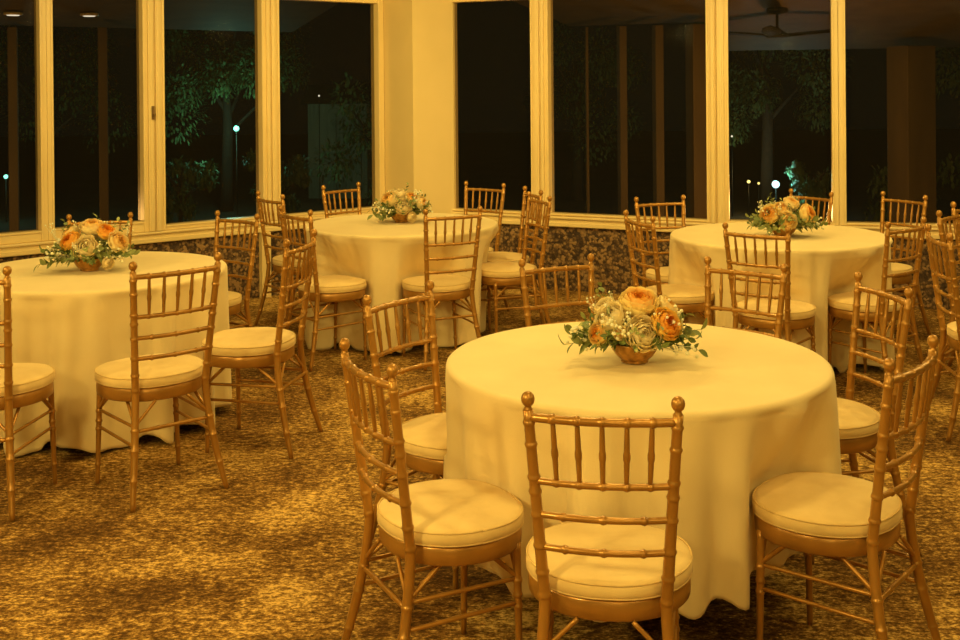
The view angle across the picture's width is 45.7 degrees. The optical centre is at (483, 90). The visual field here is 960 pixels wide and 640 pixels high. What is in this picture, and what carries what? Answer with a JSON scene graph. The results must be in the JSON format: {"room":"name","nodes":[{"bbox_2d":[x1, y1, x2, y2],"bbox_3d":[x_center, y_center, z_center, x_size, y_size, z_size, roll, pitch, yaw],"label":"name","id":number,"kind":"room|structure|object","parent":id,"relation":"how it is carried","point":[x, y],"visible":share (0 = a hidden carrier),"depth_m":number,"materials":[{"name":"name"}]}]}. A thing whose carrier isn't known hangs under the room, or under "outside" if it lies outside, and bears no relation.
{"room":"event hall","nodes":[
{"label":"event hall","id":0,"kind":"room"},
{"bbox_2d":[0,229,304,299],"bbox_3d":[-3.494,1.399,7.767,6.841,0.515,0.160,-1,0,-38],"label":"wall","id":1,"kind":"structure","parent":0,"point":[202,246],"depth_m":8.89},
{"bbox_2d":[0,211,378,257],"bbox_3d":[-3.484,1.099,7.750,6.842,0.086,0.202,-1,0,-38],"label":"trim","id":2,"kind":"structure","parent":1,"relation":"attached to","point":[27,248],"depth_m":8.54,"materials":[{"name":"beige paint"}]},
{"bbox_2d":[259,232,270,297],"bbox_3d":[-1.733,1.379,9.030,0.078,0.515,0.050,-1,0,-38],"label":"trim","id":3,"kind":"structure","parent":1,"relation":"attached to","point":[262,259],"depth_m":9.01,"materials":[{"name":"beige paint"}]},
{"bbox_2d":[383,0,454,213],"bbox_3d":[-0.535,0.248,9.778,0.606,2.750,0.749,0,0,17],"label":"wall","id":4,"kind":"structure","parent":0,"point":[418,34],"depth_m":9.54,"materials":[{"name":"beige paint"}]},
{"bbox_2d":[0,287,959,639],"bbox_3d":[-0.148,1.712,2.447,12.501,0.120,15.364,0,0,0],"label":"floor","id":5,"kind":"structure","parent":0,"point":[273,554],"depth_m":4.19,"materials":[{"name":"carpet"}]},
{"bbox_2d":[0,266,56,521],"bbox_3d":[-2.006,1.169,4.634,0.457,0.984,0.512,0,0,4],"label":"chair","id":6,"kind":"object","parent":5,"relation":"on","point":[21,384],"visible":1,"depth_m":4.52,"materials":[{"name":"gold metal"}]},
{"bbox_2d":[0,363,54,395],"bbox_3d":[-2.002,1.179,4.676,0.443,0.060,0.416,0,0,4],"label":"cushion","id":7,"kind":"object","parent":6,"relation":"on","point":[29,379],"depth_m":4.61,"materials":[{"name":"fabric"}]},
{"bbox_2d":[66,212,132,247],"bbox_3d":[-2.215,1.190,6.556,0.432,0.930,0.484,-1,0,-16],"label":"chair","id":8,"kind":"object","parent":5,"relation":"on","point":[130,214],"visible":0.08,"depth_m":6.78,"materials":[{"name":"gold metal"}]},
{"bbox_2d":[94,252,228,512],"bbox_3d":[-1.378,1.163,4.775,0.457,0.984,0.512,-1,0,-40],"label":"chair","id":9,"kind":"object","parent":5,"relation":"on","point":[135,379],"visible":1,"depth_m":4.66,"materials":[{"name":"gold metal"}]},
{"bbox_2d":[94,353,202,387],"bbox_3d":[-1.404,1.174,4.808,0.443,0.060,0.416,-1,0,-40],"label":"cushion","id":10,"kind":"object","parent":9,"relation":"on","point":[182,371],"depth_m":4.69,"materials":[{"name":"fabric"}]},
{"bbox_2d":[213,210,264,370],"bbox_3d":[-1.578,1.184,6.583,0.432,0.930,0.484,0,0,36],"label":"chair","id":11,"kind":"object","parent":5,"relation":"on","point":[235,298],"visible":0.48,"depth_m":6.64,"materials":[{"name":"gold metal"}]},
{"bbox_2d":[228,291,241,305],"bbox_3d":[-1.601,1.194,6.551,0.419,0.056,0.393,0,0,36],"label":"cushion","id":12,"kind":"object","parent":11,"relation":"on","point":[235,298],"depth_m":6.50,"materials":[{"name":"fabric"}]},
{"bbox_2d":[202,229,322,459],"bbox_3d":[-1.057,1.158,5.335,0.512,0.984,0.457,0,0,11],"label":"chair","id":13,"kind":"object","parent":5,"relation":"on","point":[259,348],"visible":0.89,"depth_m":5.19,"materials":[{"name":"gold metal"}]},
{"bbox_2d":[202,327,295,355],"bbox_3d":[-1.098,1.169,5.344,0.416,0.060,0.443,0,0,11],"label":"cushion","id":14,"kind":"object","parent":13,"relation":"on","point":[248,341],"depth_m":5.22,"materials":[{"name":"fabric"}]},
{"bbox_2d":[254,191,305,328],"bbox_3d":[-1.302,1.168,7.945,0.492,0.946,0.439,-1,0,-39],"label":"chair","id":15,"kind":"object","parent":5,"relation":"on","point":[277,261],"visible":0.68,"depth_m":7.88,"materials":[{"name":"gold metal"}]},
{"bbox_2d":[272,252,305,266],"bbox_3d":[-1.270,1.177,7.970,0.400,0.057,0.426,-1,0,-39],"label":"cushion","id":16,"kind":"object","parent":15,"relation":"on","point":[277,261],"depth_m":7.86,"materials":[{"name":"fabric"}]},
{"bbox_2d":[278,205,366,370],"bbox_3d":[-0.967,1.169,6.956,0.492,0.946,0.439,-1,0,-39],"label":"chair","id":17,"kind":"object","parent":5,"relation":"on","point":[333,289],"visible":0.75,"depth_m":6.83,"materials":[{"name":"gold metal"}]},
{"bbox_2d":[297,275,366,292],"bbox_3d":[-0.935,1.179,6.981,0.400,0.057,0.426,-1,0,-39],"label":"cushion","id":18,"kind":"object","parent":17,"relation":"on","point":[325,283],"depth_m":6.85,"materials":[{"name":"fabric"}]},
{"bbox_2d":[321,182,361,217],"bbox_3d":[-0.904,1.163,8.347,0.492,0.946,0.439,0,0,41],"label":"chair","id":19,"kind":"object","parent":5,"relation":"on","point":[358,184],"visible":0.27,"depth_m":8.48,"materials":[{"name":"gold metal"}]},
{"bbox_2d":[362,280,458,589],"bbox_3d":[-0.133,1.177,3.981,0.490,0.942,0.438,0,0,36],"label":"chair","id":20,"kind":"object","parent":5,"relation":"on","point":[425,437],"visible":0.5,"depth_m":3.95,"materials":[{"name":"gold metal"}]},
{"bbox_2d":[402,413,446,458],"bbox_3d":[-0.101,1.186,3.957,0.398,0.057,0.424,0,0,36],"label":"cushion","id":21,"kind":"object","parent":20,"relation":"on","point":[425,437],"depth_m":3.84,"materials":[{"name":"fabric"}]},
{"bbox_2d":[339,338,523,639],"bbox_3d":[-0.135,1.180,3.220,0.490,0.942,0.438,-1,0,-28],"label":"chair","id":22,"kind":"object","parent":5,"relation":"on","point":[436,524],"visible":1,"depth_m":3.12,"materials":[{"name":"gold metal"}]},
{"bbox_2d":[377,479,523,545],"bbox_3d":[-0.100,1.190,3.240,0.398,0.057,0.424,-1,0,-28],"label":"cushion","id":23,"kind":"object","parent":22,"relation":"on","point":[445,512],"depth_m":3.15,"materials":[{"name":"fabric"}]},
{"bbox_2d":[402,206,482,370],"bbox_3d":[-0.268,1.163,6.935,0.439,0.946,0.492,-1,0,-25],"label":"chair","id":24,"kind":"object","parent":5,"relation":"on","point":[447,287],"visible":0.87,"depth_m":6.81,"materials":[{"name":"gold metal"}]},
{"bbox_2d":[402,274,470,291],"bbox_3d":[-0.284,1.173,6.972,0.426,0.057,0.400,-1,0,-25],"label":"cushion","id":25,"kind":"object","parent":24,"relation":"on","point":[442,282],"depth_m":6.86,"materials":[{"name":"fabric"}]},
{"bbox_2d":[464,181,509,310],"bbox_3d":[-0.116,1.156,8.338,0.439,0.946,0.492,0,0,37],"label":"chair","id":26,"kind":"object","parent":5,"relation":"on","point":[466,189],"visible":0.38,"depth_m":8.45,"materials":[{"name":"gold metal"}]},
{"bbox_2d":[481,191,551,332],"bbox_3d":[0.178,1.157,7.496,0.492,0.946,0.439,-1,0,-20],"label":"chair","id":27,"kind":"object","parent":5,"relation":"on","point":[496,273],"visible":0.73,"depth_m":7.39,"materials":[{"name":"gold metal"}]},
{"bbox_2d":[482,261,535,276],"bbox_3d":[0.140,1.167,7.483,0.400,0.057,0.426,-1,0,-20],"label":"cushion","id":28,"kind":"object","parent":27,"relation":"on","point":[496,268],"depth_m":7.35,"materials":[{"name":"fabric"}]},
{"bbox_2d":[487,186,545,330],"bbox_3d":[0.150,1.155,7.934,0.492,0.946,0.439,-1,0,-16],"label":"chair","id":29,"kind":"object","parent":5,"relation":"on","point":[492,256],"visible":0.52,"depth_m":7.83,"materials":[{"name":"gold metal"}]},
{"bbox_2d":[487,252,528,262],"bbox_3d":[0.110,1.165,7.924,0.400,0.057,0.426,-1,0,-16],"label":"cushion","id":30,"kind":"object","parent":29,"relation":"on","point":[492,256],"depth_m":7.84,"materials":[{"name":"fabric"}]},
{"bbox_2d":[518,253,594,326],"bbox_3d":[0.405,1.179,4.774,0.428,0.920,0.479,-1,0,-25],"label":"chair","id":31,"kind":"object","parent":5,"relation":"on","point":[590,257],"visible":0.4,"depth_m":4.96,"materials":[{"name":"gold metal"}]},
{"bbox_2d":[521,391,692,639],"bbox_3d":[0.313,1.178,2.868,0.438,0.942,0.490,0,0,9],"label":"chair","id":32,"kind":"object","parent":5,"relation":"on","point":[602,568],"visible":1,"depth_m":2.72,"materials":[{"name":"gold metal"}]},
{"bbox_2d":[526,523,692,598],"bbox_3d":[0.318,1.188,2.908,0.424,0.057,0.398,0,0,9],"label":"cushion","id":33,"kind":"object","parent":32,"relation":"on","point":[568,576],"depth_m":2.80,"materials":[{"name":"fabric"}]},
{"bbox_2d":[634,195,685,286],"bbox_3d":[1.230,1.157,7.325,0.432,0.929,0.484,-1,0,-19],"label":"chair","id":34,"kind":"object","parent":5,"relation":"on","point":[664,271],"visible":0.36,"depth_m":7.46,"materials":[{"name":"gold metal"}]},
{"bbox_2d":[646,266,668,281],"bbox_3d":[1.242,1.167,7.287,0.419,0.056,0.393,-1,0,-19],"label":"cushion","id":35,"kind":"object","parent":34,"relation":"on","point":[664,271],"depth_m":7.20,"materials":[{"name":"fabric"}]},
{"bbox_2d":[623,210,713,325],"bbox_3d":[1.083,1.161,6.590,0.484,0.929,0.432,-1,0,-19],"label":"chair","id":36,"kind":"object","parent":5,"relation":"on","point":[689,298],"visible":0.62,"depth_m":6.46,"materials":[{"name":"gold metal"}]},
{"bbox_2d":[646,284,713,302],"bbox_3d":[1.120,1.171,6.604,0.393,0.056,0.419,-1,0,-19],"label":"cushion","id":37,"kind":"object","parent":36,"relation":"on","point":[678,293],"depth_m":6.48,"materials":[{"name":"fabric"}]},
{"bbox_2d":[704,256,787,338],"bbox_3d":[0.965,1.171,4.591,0.432,0.930,0.484,0,0,39],"label":"chair","id":38,"kind":"object","parent":5,"relation":"on","point":[779,315],"visible":0.3,"depth_m":4.75,"materials":[{"name":"gold metal"}]},
{"bbox_2d":[722,222,815,351],"bbox_3d":[1.540,1.160,6.103,0.431,0.929,0.484,0,0,37],"label":"chair","id":39,"kind":"object","parent":5,"relation":"on","point":[797,314],"visible":0.74,"depth_m":5.98,"materials":[{"name":"gold metal"}]},
{"bbox_2d":[737,298,815,318],"bbox_3d":[1.565,1.169,6.135,0.419,0.056,0.393,0,0,36],"label":"cushion","id":40,"kind":"object","parent":39,"relation":"on","point":[797,309],"depth_m":6.03,"materials":[{"name":"fabric"}]},
{"bbox_2d":[789,188,833,224],"bbox_3d":[2.080,1.148,7.705,0.484,0.929,0.432,-1,0,-34],"label":"chair","id":41,"kind":"object","parent":5,"relation":"on","point":[831,194],"visible":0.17,"depth_m":7.72,"materials":[{"name":"gold metal"}]},
{"bbox_2d":[752,335,940,639],"bbox_3d":[1.016,1.170,3.249,0.490,0.942,0.438,0,0,39],"label":"chair","id":42,"kind":"object","parent":5,"relation":"on","point":[837,517],"visible":1,"depth_m":3.15,"materials":[{"name":"gold metal"}]},
{"bbox_2d":[752,472,902,536],"bbox_3d":[0.986,1.180,3.276,0.398,0.057,0.424,0,0,39],"label":"cushion","id":43,"kind":"object","parent":42,"relation":"on","point":[795,504],"depth_m":3.19,"materials":[{"name":"fabric"}]},
{"bbox_2d":[812,272,921,563],"bbox_3d":[1.264,1.164,4.142,0.490,0.942,0.438,-1,0,-11],"label":"chair","id":44,"kind":"object","parent":5,"relation":"on","point":[858,422],"visible":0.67,"depth_m":4.06,"materials":[{"name":"gold metal"}]},
{"bbox_2d":[837,398,879,437],"bbox_3d":[1.224,1.174,4.134,0.398,0.057,0.424,-1,0,-11],"label":"cushion","id":45,"kind":"object","parent":44,"relation":"on","point":[856,419],"depth_m":4.00,"materials":[{"name":"fabric"}]},
{"bbox_2d":[828,216,926,374],"bbox_3d":[2.146,1.154,6.281,0.432,0.929,0.484,-1,0,-38],"label":"chair","id":46,"kind":"object","parent":5,"relation":"on","point":[840,306],"visible":0.72,"depth_m":6.18,"materials":[{"name":"gold metal"}]},
{"bbox_2d":[828,291,901,311],"bbox_3d":[2.121,1.163,6.311,0.419,0.056,0.393,-1,0,-38],"label":"cushion","id":47,"kind":"object","parent":46,"relation":"on","point":[840,302],"depth_m":6.21,"materials":[{"name":"fabric"}]},
{"bbox_2d":[880,191,931,334],"bbox_3d":[2.613,1.145,7.460,0.484,0.929,0.432,-1,0,-30],"label":"chair","id":48,"kind":"object","parent":5,"relation":"on","point":[896,268],"visible":0.42,"depth_m":7.43,"materials":[{"name":"gold metal"}]},
{"bbox_2d":[891,262,912,273],"bbox_3d":[2.578,1.154,7.441,0.393,0.056,0.419,-1,0,-30],"label":"cushion","id":49,"kind":"object","parent":48,"relation":"on","point":[896,268],"depth_m":7.30,"materials":[{"name":"fabric"}]},
{"bbox_2d":[924,224,959,441],"bbox_3d":[2.385,1.138,5.433,0.502,0.964,0.448,0,0,6],"label":"chair","id":50,"kind":"object","parent":5,"relation":"on","point":[953,328],"visible":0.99,"depth_m":5.39,"materials":[{"name":"gold metal"}]},
{"bbox_2d":[947,322,957,338],"bbox_3d":[2.426,1.147,5.427,0.408,0.058,0.434,0,0,6],"label":"cushion","id":51,"kind":"object","parent":50,"relation":"on","point":[952,329],"depth_m":5.45,"materials":[{"name":"fabric"}]},
{"bbox_2d":[936,210,959,385],"bbox_3d":[2.757,1.131,6.189,0.448,0.964,0.502,-1,0,-45],"label":"chair","id":52,"kind":"object","parent":5,"relation":"on","point":[943,232],"visible":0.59,"depth_m":6.20,"materials":[{"name":"gold metal"}]},
{"bbox_2d":[948,201,959,365],"bbox_3d":[3.012,1.127,6.594,0.448,0.964,0.502,-1,0,-36],"label":"chair","id":53,"kind":"object","parent":5,"relation":"on","point":[954,211],"visible":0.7,"depth_m":6.64,"materials":[{"name":"gold metal"}]},
{"bbox_3d":[0.507,1.267,3.786,1.164,0.746,1.164,0,0,0],"label":"round table","id":54,"kind":"object","parent":5,"relation":"on","visible":0},
{"bbox_2d":[443,321,841,622],"bbox_3d":[0.499,1.186,3.789,1.273,0.591,1.273,-1,0,-19],"label":"tablecloth","id":55,"kind":"object","parent":54,"relation":"on","point":[759,408],"visible":0.71,"depth_m":3.34,"materials":[{"name":"fabric"}]},
{"bbox_2d":[558,282,707,364],"bbox_3d":[0.462,0.758,3.717,0.464,0.261,0.381,-1,0,-32],"label":"centrepiece","id":56,"kind":"object","parent":55,"relation":"on","point":[654,320],"visible":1,"depth_m":3.67,"materials":[{"name":"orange plant"}]},
{"bbox_2d":[612,343,656,364],"bbox_3d":[0.493,0.855,3.734,0.162,0.066,0.162,0,0,0],"label":"bowl","id":57,"kind":"object","parent":56,"relation":"on","point":[627,355],"depth_m":3.68,"materials":[{"name":"gold metal"}]},
{"bbox_2d":[489,224,671,293],"bbox_3d":[0.768,1.356,9.263,2.322,0.515,0.160,0,0,26],"label":"wall","id":58,"kind":"structure","parent":0,"point":[569,246],"depth_m":9.14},
{"bbox_2d":[450,211,715,231],"bbox_3d":[0.756,1.056,9.243,2.322,0.086,0.202,0,0,26],"label":"trim","id":59,"kind":"structure","parent":58,"relation":"on","point":[557,221],"depth_m":9.13,"materials":[{"name":"beige paint"}]},
{"bbox_2d":[891,238,959,309],"bbox_3d":[3.840,1.334,8.280,4.200,0.515,0.160,0,0,13],"label":"wall","id":60,"kind":"structure","parent":0,"point":[925,278],"depth_m":8.34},
{"bbox_2d":[837,225,954,239],"bbox_3d":[3.833,1.034,8.258,4.200,0.086,0.202,0,0,13],"label":"trim","id":61,"kind":"structure","parent":60,"relation":"attached to","point":[934,231],"depth_m":8.34,"materials":[{"name":"beige paint"}]},
{"label":"outside","id":62,"kind":"structure","parent":0,"visible":0},
{"bbox_2d":[0,129,959,231],"bbox_3d":[0.015,1.776,25.008,60.000,0.050,40.000,0,0,0],"label":"ground","id":63,"kind":"structure","parent":62,"point":[485,160],"depth_m":25.03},
{"bbox_2d":[4,175,7,221],"bbox_3d":[-6.710,1.513,16.007,0.058,0.670,0.060,0,0,0],"label":"garden lamp","id":64,"kind":"object","parent":63,"relation":"on","point":[5,176],"visible":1,"depth_m":16.00,"materials":[{"name":"metal"}]},
{"bbox_2d":[7,27,19,231],"bbox_3d":[-4.581,0.617,11.103,0.128,2.470,0.128,-1,0,-17],"label":"porch post","id":65,"kind":"object","parent":63,"relation":"on","point":[12,32],"visible":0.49,"depth_m":11.06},
{"bbox_2d":[0,25,136,153],"bbox_3d":[-6.651,0.282,17.233,3.017,3.125,2.056,-1,0,-10],"label":"tree","id":66,"kind":"object","parent":63,"relation":"on","point":[83,61],"visible":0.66,"depth_m":17.17,"materials":[{"name":"green plant"}]},
{"bbox_2d":[98,27,108,220],"bbox_3d":[-3.772,0.609,11.303,0.129,2.470,0.129,-1,0,-17],"label":"porch post","id":67,"kind":"object","parent":63,"relation":"on","point":[102,31],"visible":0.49,"depth_m":11.26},
{"bbox_2d":[166,155,218,222],"bbox_3d":[-4.091,1.371,15.526,0.980,1.006,0.720,-1,0,-11],"label":"shrub","id":68,"kind":"object","parent":63,"relation":"on","point":[180,190],"visible":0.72,"depth_m":15.50,"materials":[{"name":"green plant"}]},
{"bbox_2d":[131,21,312,211],"bbox_3d":[-3.849,0.171,16.962,2.770,3.301,2.126,-1,0,-13],"label":"tree","id":69,"kind":"object","parent":63,"relation":"on","point":[228,76],"visible":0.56,"depth_m":16.86,"materials":[{"name":"green plant"}]},
{"bbox_2d":[233,126,238,216],"bbox_3d":[-3.514,1.160,16.205,0.078,1.320,0.080,0,0,0],"label":"garden lamp","id":70,"kind":"object","parent":63,"relation":"on","point":[236,128],"visible":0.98,"depth_m":16.20,"materials":[{"name":"metal"}]},
{"bbox_2d":[242,147,316,212],"bbox_3d":[-2.791,1.290,15.492,0.979,1.059,0.814,0,0,0],"label":"shrub","id":71,"kind":"object","parent":63,"relation":"on","point":[302,177],"visible":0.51,"depth_m":15.38,"materials":[{"name":"green plant"}]},
{"bbox_2d":[318,95,319,192],"bbox_3d":[-2.626,0.936,18.204,0.029,1.735,0.030,0,0,0],"label":"garden lamp","id":72,"kind":"object","parent":63,"relation":"on","point":[318,95],"visible":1,"depth_m":18.20,"materials":[{"name":"metal"}]},
{"bbox_2d":[300,84,371,197],"bbox_3d":[-2.399,0.846,19.442,1.200,1.900,1.120,0,0,6],"label":"garden shed","id":73,"kind":"object","parent":63,"relation":"on","point":[310,97],"visible":0.64,"depth_m":19.00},
{"bbox_2d":[311,72,371,205],"bbox_3d":[-1.778,0.800,17.509,1.758,2.170,1.552,0,0,0],"label":"shrub","id":74,"kind":"object","parent":63,"relation":"on","point":[365,133],"visible":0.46,"depth_m":17.27,"materials":[{"name":"green plant"}]},
{"bbox_2d":[521,19,650,199],"bbox_3d":[1.644,0.180,18.484,2.174,3.176,2.139,0,0,0],"label":"tree","id":75,"kind":"object","parent":63,"relation":"on","point":[576,94],"visible":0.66,"depth_m":18.26,"materials":[{"name":"green plant"}]},
{"bbox_2d":[585,27,589,212],"bbox_3d":[1.089,0.564,12.003,0.072,2.470,0.072,-1,0,-17],"label":"porch post","id":76,"kind":"object","parent":63,"relation":"on","point":[586,28],"visible":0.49,"depth_m":11.99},
{"bbox_2d":[616,26,627,214],"bbox_3d":[1.445,0.561,11.903,0.124,2.470,0.124,-1,0,-17],"label":"porch post","id":77,"kind":"object","parent":63,"relation":"on","point":[622,150],"visible":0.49,"depth_m":11.87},
{"bbox_2d":[652,25,664,215],"bbox_3d":[1.806,0.559,11.803,0.133,2.470,0.133,-1,0,-17],"label":"porch post","id":78,"kind":"object","parent":63,"relation":"on","point":[657,30],"visible":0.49,"depth_m":11.76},
{"bbox_2d":[685,24,706,217],"bbox_3d":[2.191,0.556,11.703,0.214,2.470,0.214,-1,0,-17],"label":"porch post","id":79,"kind":"object","parent":63,"relation":"on","point":[695,34],"visible":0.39,"depth_m":11.62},
{"bbox_2d":[731,135,732,215],"bbox_3d":[3.484,1.194,16.006,0.027,1.134,0.028,0,0,0],"label":"garden lamp","id":80,"kind":"object","parent":63,"relation":"on","point":[731,135],"visible":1,"depth_m":16.00,"materials":[{"name":"metal"}]},
{"bbox_2d":[747,180,749,214],"bbox_3d":[3.718,1.507,16.007,0.047,0.504,0.048,0,0,0],"label":"garden lamp","id":81,"kind":"object","parent":63,"relation":"on","point":[748,181],"visible":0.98,"depth_m":16.00,"materials":[{"name":"metal"}]},
{"bbox_2d":[683,22,854,205],"bbox_3d":[4.074,-0.070,16.498,2.735,3.650,2.324,0,0,5],"label":"tree","id":82,"kind":"object","parent":63,"relation":"on","point":[764,102],"visible":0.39,"depth_m":16.52,"materials":[{"name":"green plant"}]},
{"bbox_2d":[772,181,779,199],"bbox_3d":[3.893,1.481,15.207,0.098,0.560,0.100,0,0,0],"label":"garden lamp","id":83,"kind":"object","parent":63,"relation":"on","point":[775,184],"visible":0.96,"depth_m":15.18,"materials":[{"name":"glass"}]},
{"bbox_2d":[783,159,849,220],"bbox_3d":[4.320,1.330,14.881,0.814,0.882,0.657,0,0,0],"label":"shrub","id":84,"kind":"object","parent":63,"relation":"on","point":[818,187],"visible":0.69,"depth_m":14.76,"materials":[{"name":"green plant"}]},
{"bbox_2d":[863,153,959,221],"bbox_3d":[5.410,1.302,14.552,1.120,1.042,1.168,-1,0,-28],"label":"shrub","id":85,"kind":"object","parent":63,"relation":"on","point":[944,174],"visible":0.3,"depth_m":14.54,"materials":[{"name":"green plant"}]},
{"bbox_2d":[887,46,936,222],"bbox_3d":[4.426,0.656,11.803,0.382,2.230,0.382,-1,0,-17],"label":"porch post","id":86,"kind":"object","parent":63,"relation":"on","point":[911,76],"visible":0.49,"depth_m":11.66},
{"bbox_2d":[935,47,959,104],"bbox_3d":[7.096,0.115,15.829,2.935,3.235,2.454,-1,0,-4],"label":"tree","id":87,"kind":"object","parent":63,"relation":"on","point":[948,58],"visible":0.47,"depth_m":15.15,"materials":[{"name":"green plant"}]},
{"bbox_3d":[-0.549,1.259,7.586,1.194,0.746,1.194,0,0,0],"label":"round table","id":88,"kind":"object","parent":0,"visible":0,"materials":[{"name":"fabric"}]},
{"bbox_2d":[305,213,498,352],"bbox_3d":[-0.555,1.258,7.600,1.309,0.751,1.315,0,0,0],"label":"tablecloth","id":89,"kind":"object","parent":88,"relation":"on","point":[387,252],"visible":0.62,"depth_m":7.16,"materials":[{"name":"fabric"}]},
{"bbox_2d":[367,183,432,222],"bbox_3d":[-0.566,0.751,7.622,0.440,0.257,0.364,-1,0,-8],"label":"centrepiece","id":90,"kind":"object","parent":89,"relation":"on","point":[403,207],"visible":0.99,"depth_m":7.55,"materials":[{"name":"orange plant"}]},
{"bbox_2d":[391,213,407,222],"bbox_3d":[-0.553,0.847,7.634,0.162,0.066,0.162,0,0,0],"label":"bowl","id":91,"kind":"object","parent":90,"relation":"on","point":[399,218],"depth_m":7.57,"materials":[{"name":"gold metal"}]},
{"bbox_3d":[-1.954,1.280,5.756,1.194,0.746,1.194,0,0,0],"label":"round table","id":92,"kind":"object","parent":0,"visible":0},
{"bbox_2d":[0,251,231,456],"bbox_3d":[-1.956,1.278,5.741,1.324,0.750,1.314,0,0,0],"label":"tablecloth","id":93,"kind":"object","parent":92,"relation":"on","point":[70,320],"visible":0.62,"depth_m":5.20,"materials":[{"name":"fabric"}]},
{"bbox_2d":[34,213,139,271],"bbox_3d":[-1.998,0.762,5.699,0.488,0.278,0.379,-1,0,-32],"label":"centrepiece","id":94,"kind":"object","parent":93,"relation":"on","point":[98,244],"visible":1,"depth_m":5.64,"materials":[{"name":"orange plant"}]},
{"bbox_2d":[74,258,101,271],"bbox_3d":[-1.978,0.867,5.714,0.162,0.066,0.162,0,0,0],"label":"bowl","id":95,"kind":"object","parent":94,"relation":"on","point":[85,267],"depth_m":5.66,"materials":[{"name":"gold metal"}]},
{"bbox_3d":[1.776,1.243,6.856,1.194,0.746,1.194,0,0,0],"label":"round table","id":96,"kind":"object","parent":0,"visible":0},
{"bbox_2d":[668,222,894,372],"bbox_3d":[1.775,1.241,6.872,1.350,0.750,1.324,0,0,0],"label":"tablecloth","id":97,"kind":"object","parent":96,"relation":"on","point":[824,263],"visible":0.51,"depth_m":6.43,"materials":[{"name":"fabric"}]},
{"bbox_2d":[745,192,827,236],"bbox_3d":[1.792,0.731,6.758,0.469,0.265,0.391,0,0,8],"label":"centrepiece","id":98,"kind":"object","parent":97,"relation":"on","point":[774,216],"visible":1,"depth_m":6.67,"materials":[{"name":"orange plant"}]},
{"bbox_2d":[773,225,795,236],"bbox_3d":[1.772,0.831,6.754,0.162,0.066,0.162,0,0,0],"label":"bowl","id":99,"kind":"object","parent":98,"relation":"on","point":[781,232],"depth_m":6.70,"materials":[{"name":"gold metal"}]},
{"bbox_3d":[-3.514,-0.924,7.757,5.460,0.337,4.376,0,0,0],"label":"wall","id":100,"kind":"structure","parent":0,"visible":0},
{"bbox_2d":[0,0,47,244],"bbox_3d":[-3.405,0.149,7.776,0.801,1.812,0.142,-1,0,-38],"label":"window","id":101,"kind":"structure","parent":100,"relation":"in","point":[40,233],"depth_m":7.98,"materials":[{"name":"beige paint"}]},
{"bbox_2d":[46,0,155,239],"bbox_3d":[-2.775,0.142,8.255,0.778,1.812,0.175,-1,0,-38],"label":"window","id":102,"kind":"structure","parent":100,"relation":"in","point":[146,114],"depth_m":8.43,"materials":[{"name":"beige paint"}]},
{"bbox_2d":[153,0,271,230],"bbox_3d":[-2.104,0.133,8.808,0.956,1.812,0.142,-1,0,-38],"label":"window","id":103,"kind":"structure","parent":100,"relation":"in","point":[262,7],"depth_m":9.02,"materials":[{"name":"beige paint"}]},
{"bbox_2d":[269,0,384,220],"bbox_3d":[-1.304,0.124,9.442,1.080,1.812,0.142,-1,0,-38],"label":"window","id":104,"kind":"structure","parent":100,"relation":"in","point":[377,35],"depth_m":9.69,"materials":[{"name":"beige paint"}]},
{"bbox_3d":[0.748,-0.968,9.253,2.160,0.337,1.154,0,0,0],"label":"wall","id":105,"kind":"structure","parent":0,"visible":0},
{"bbox_2d":[451,0,540,213],"bbox_3d":[0.104,0.111,9.516,0.833,1.812,0.142,0,0,26],"label":"window","id":106,"kind":"structure","parent":105,"relation":"in","point":[535,103],"depth_m":9.32,"materials":[{"name":"beige paint"}]},
{"bbox_2d":[540,0,716,222],"bbox_3d":[1.132,0.105,9.020,1.445,1.812,0.142,0,0,26],"label":"window","id":107,"kind":"structure","parent":105,"relation":"in","point":[546,6],"depth_m":9.17,"materials":[{"name":"beige paint"}]},
{"bbox_3d":[3.820,-0.990,8.269,4.124,0.337,1.124,0,0,0],"label":"wall","id":108,"kind":"structure","parent":0,"visible":0},
{"bbox_2d":[716,0,838,224],"bbox_3d":[2.208,0.097,8.606,0.887,1.812,0.142,0,0,13],"label":"window","id":109,"kind":"structure","parent":108,"relation":"in","point":[722,56],"depth_m":8.63,"materials":[{"name":"beige paint"}]},
{"bbox_2d":[837,0,953,226],"bbox_3d":[3.184,0.090,8.375,1.115,1.812,0.142,0,0,13],"label":"window","id":110,"kind":"structure","parent":108,"relation":"in","point":[841,3],"depth_m":8.45,"materials":[{"name":"beige paint"}]},
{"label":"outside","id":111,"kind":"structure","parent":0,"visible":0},
{"bbox_2d":[0,0,704,31],"bbox_3d":[-1.763,-0.875,9.234,11.819,0.420,6.903,-1,0,-38],"label":"ceiling","id":112,"kind":"structure","parent":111,"point":[222,15],"depth_m":11.40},
{"bbox_2d":[3,12,22,15],"bbox_3d":[-4.331,-0.704,10.487,0.170,0.034,0.170,0,0,0],"label":"recessed light","id":113,"kind":"object","parent":112,"relation":"in","point":[4,13],"visible":1,"depth_m":10.43,"materials":[{"name":"beige paint"}]},
{"bbox_2d":[80,13,98,16],"bbox_3d":[-3.749,-0.718,10.827,0.170,0.034,0.170,0,0,0],"label":"recessed light","id":114,"kind":"object","parent":112,"relation":"in","point":[81,14],"visible":1,"depth_m":10.77,"materials":[{"name":"beige paint"}]},
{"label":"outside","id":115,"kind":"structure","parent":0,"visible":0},
{"bbox_2d":[728,0,959,50],"bbox_3d":[4.708,-0.800,10.275,5.400,0.690,4.130,0,0,13],"label":"ceiling","id":116,"kind":"structure","parent":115,"point":[869,24],"depth_m":11.16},
{"bbox_2d":[728,7,829,37],"bbox_3d":[2.829,-0.657,10.544,1.020,0.335,1.101,0,0,0],"label":"ceiling fan","id":117,"kind":"object","parent":116,"relation":"hanging from","point":[770,31],"visible":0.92,"depth_m":10.53,"materials":[{"name":"metal"}]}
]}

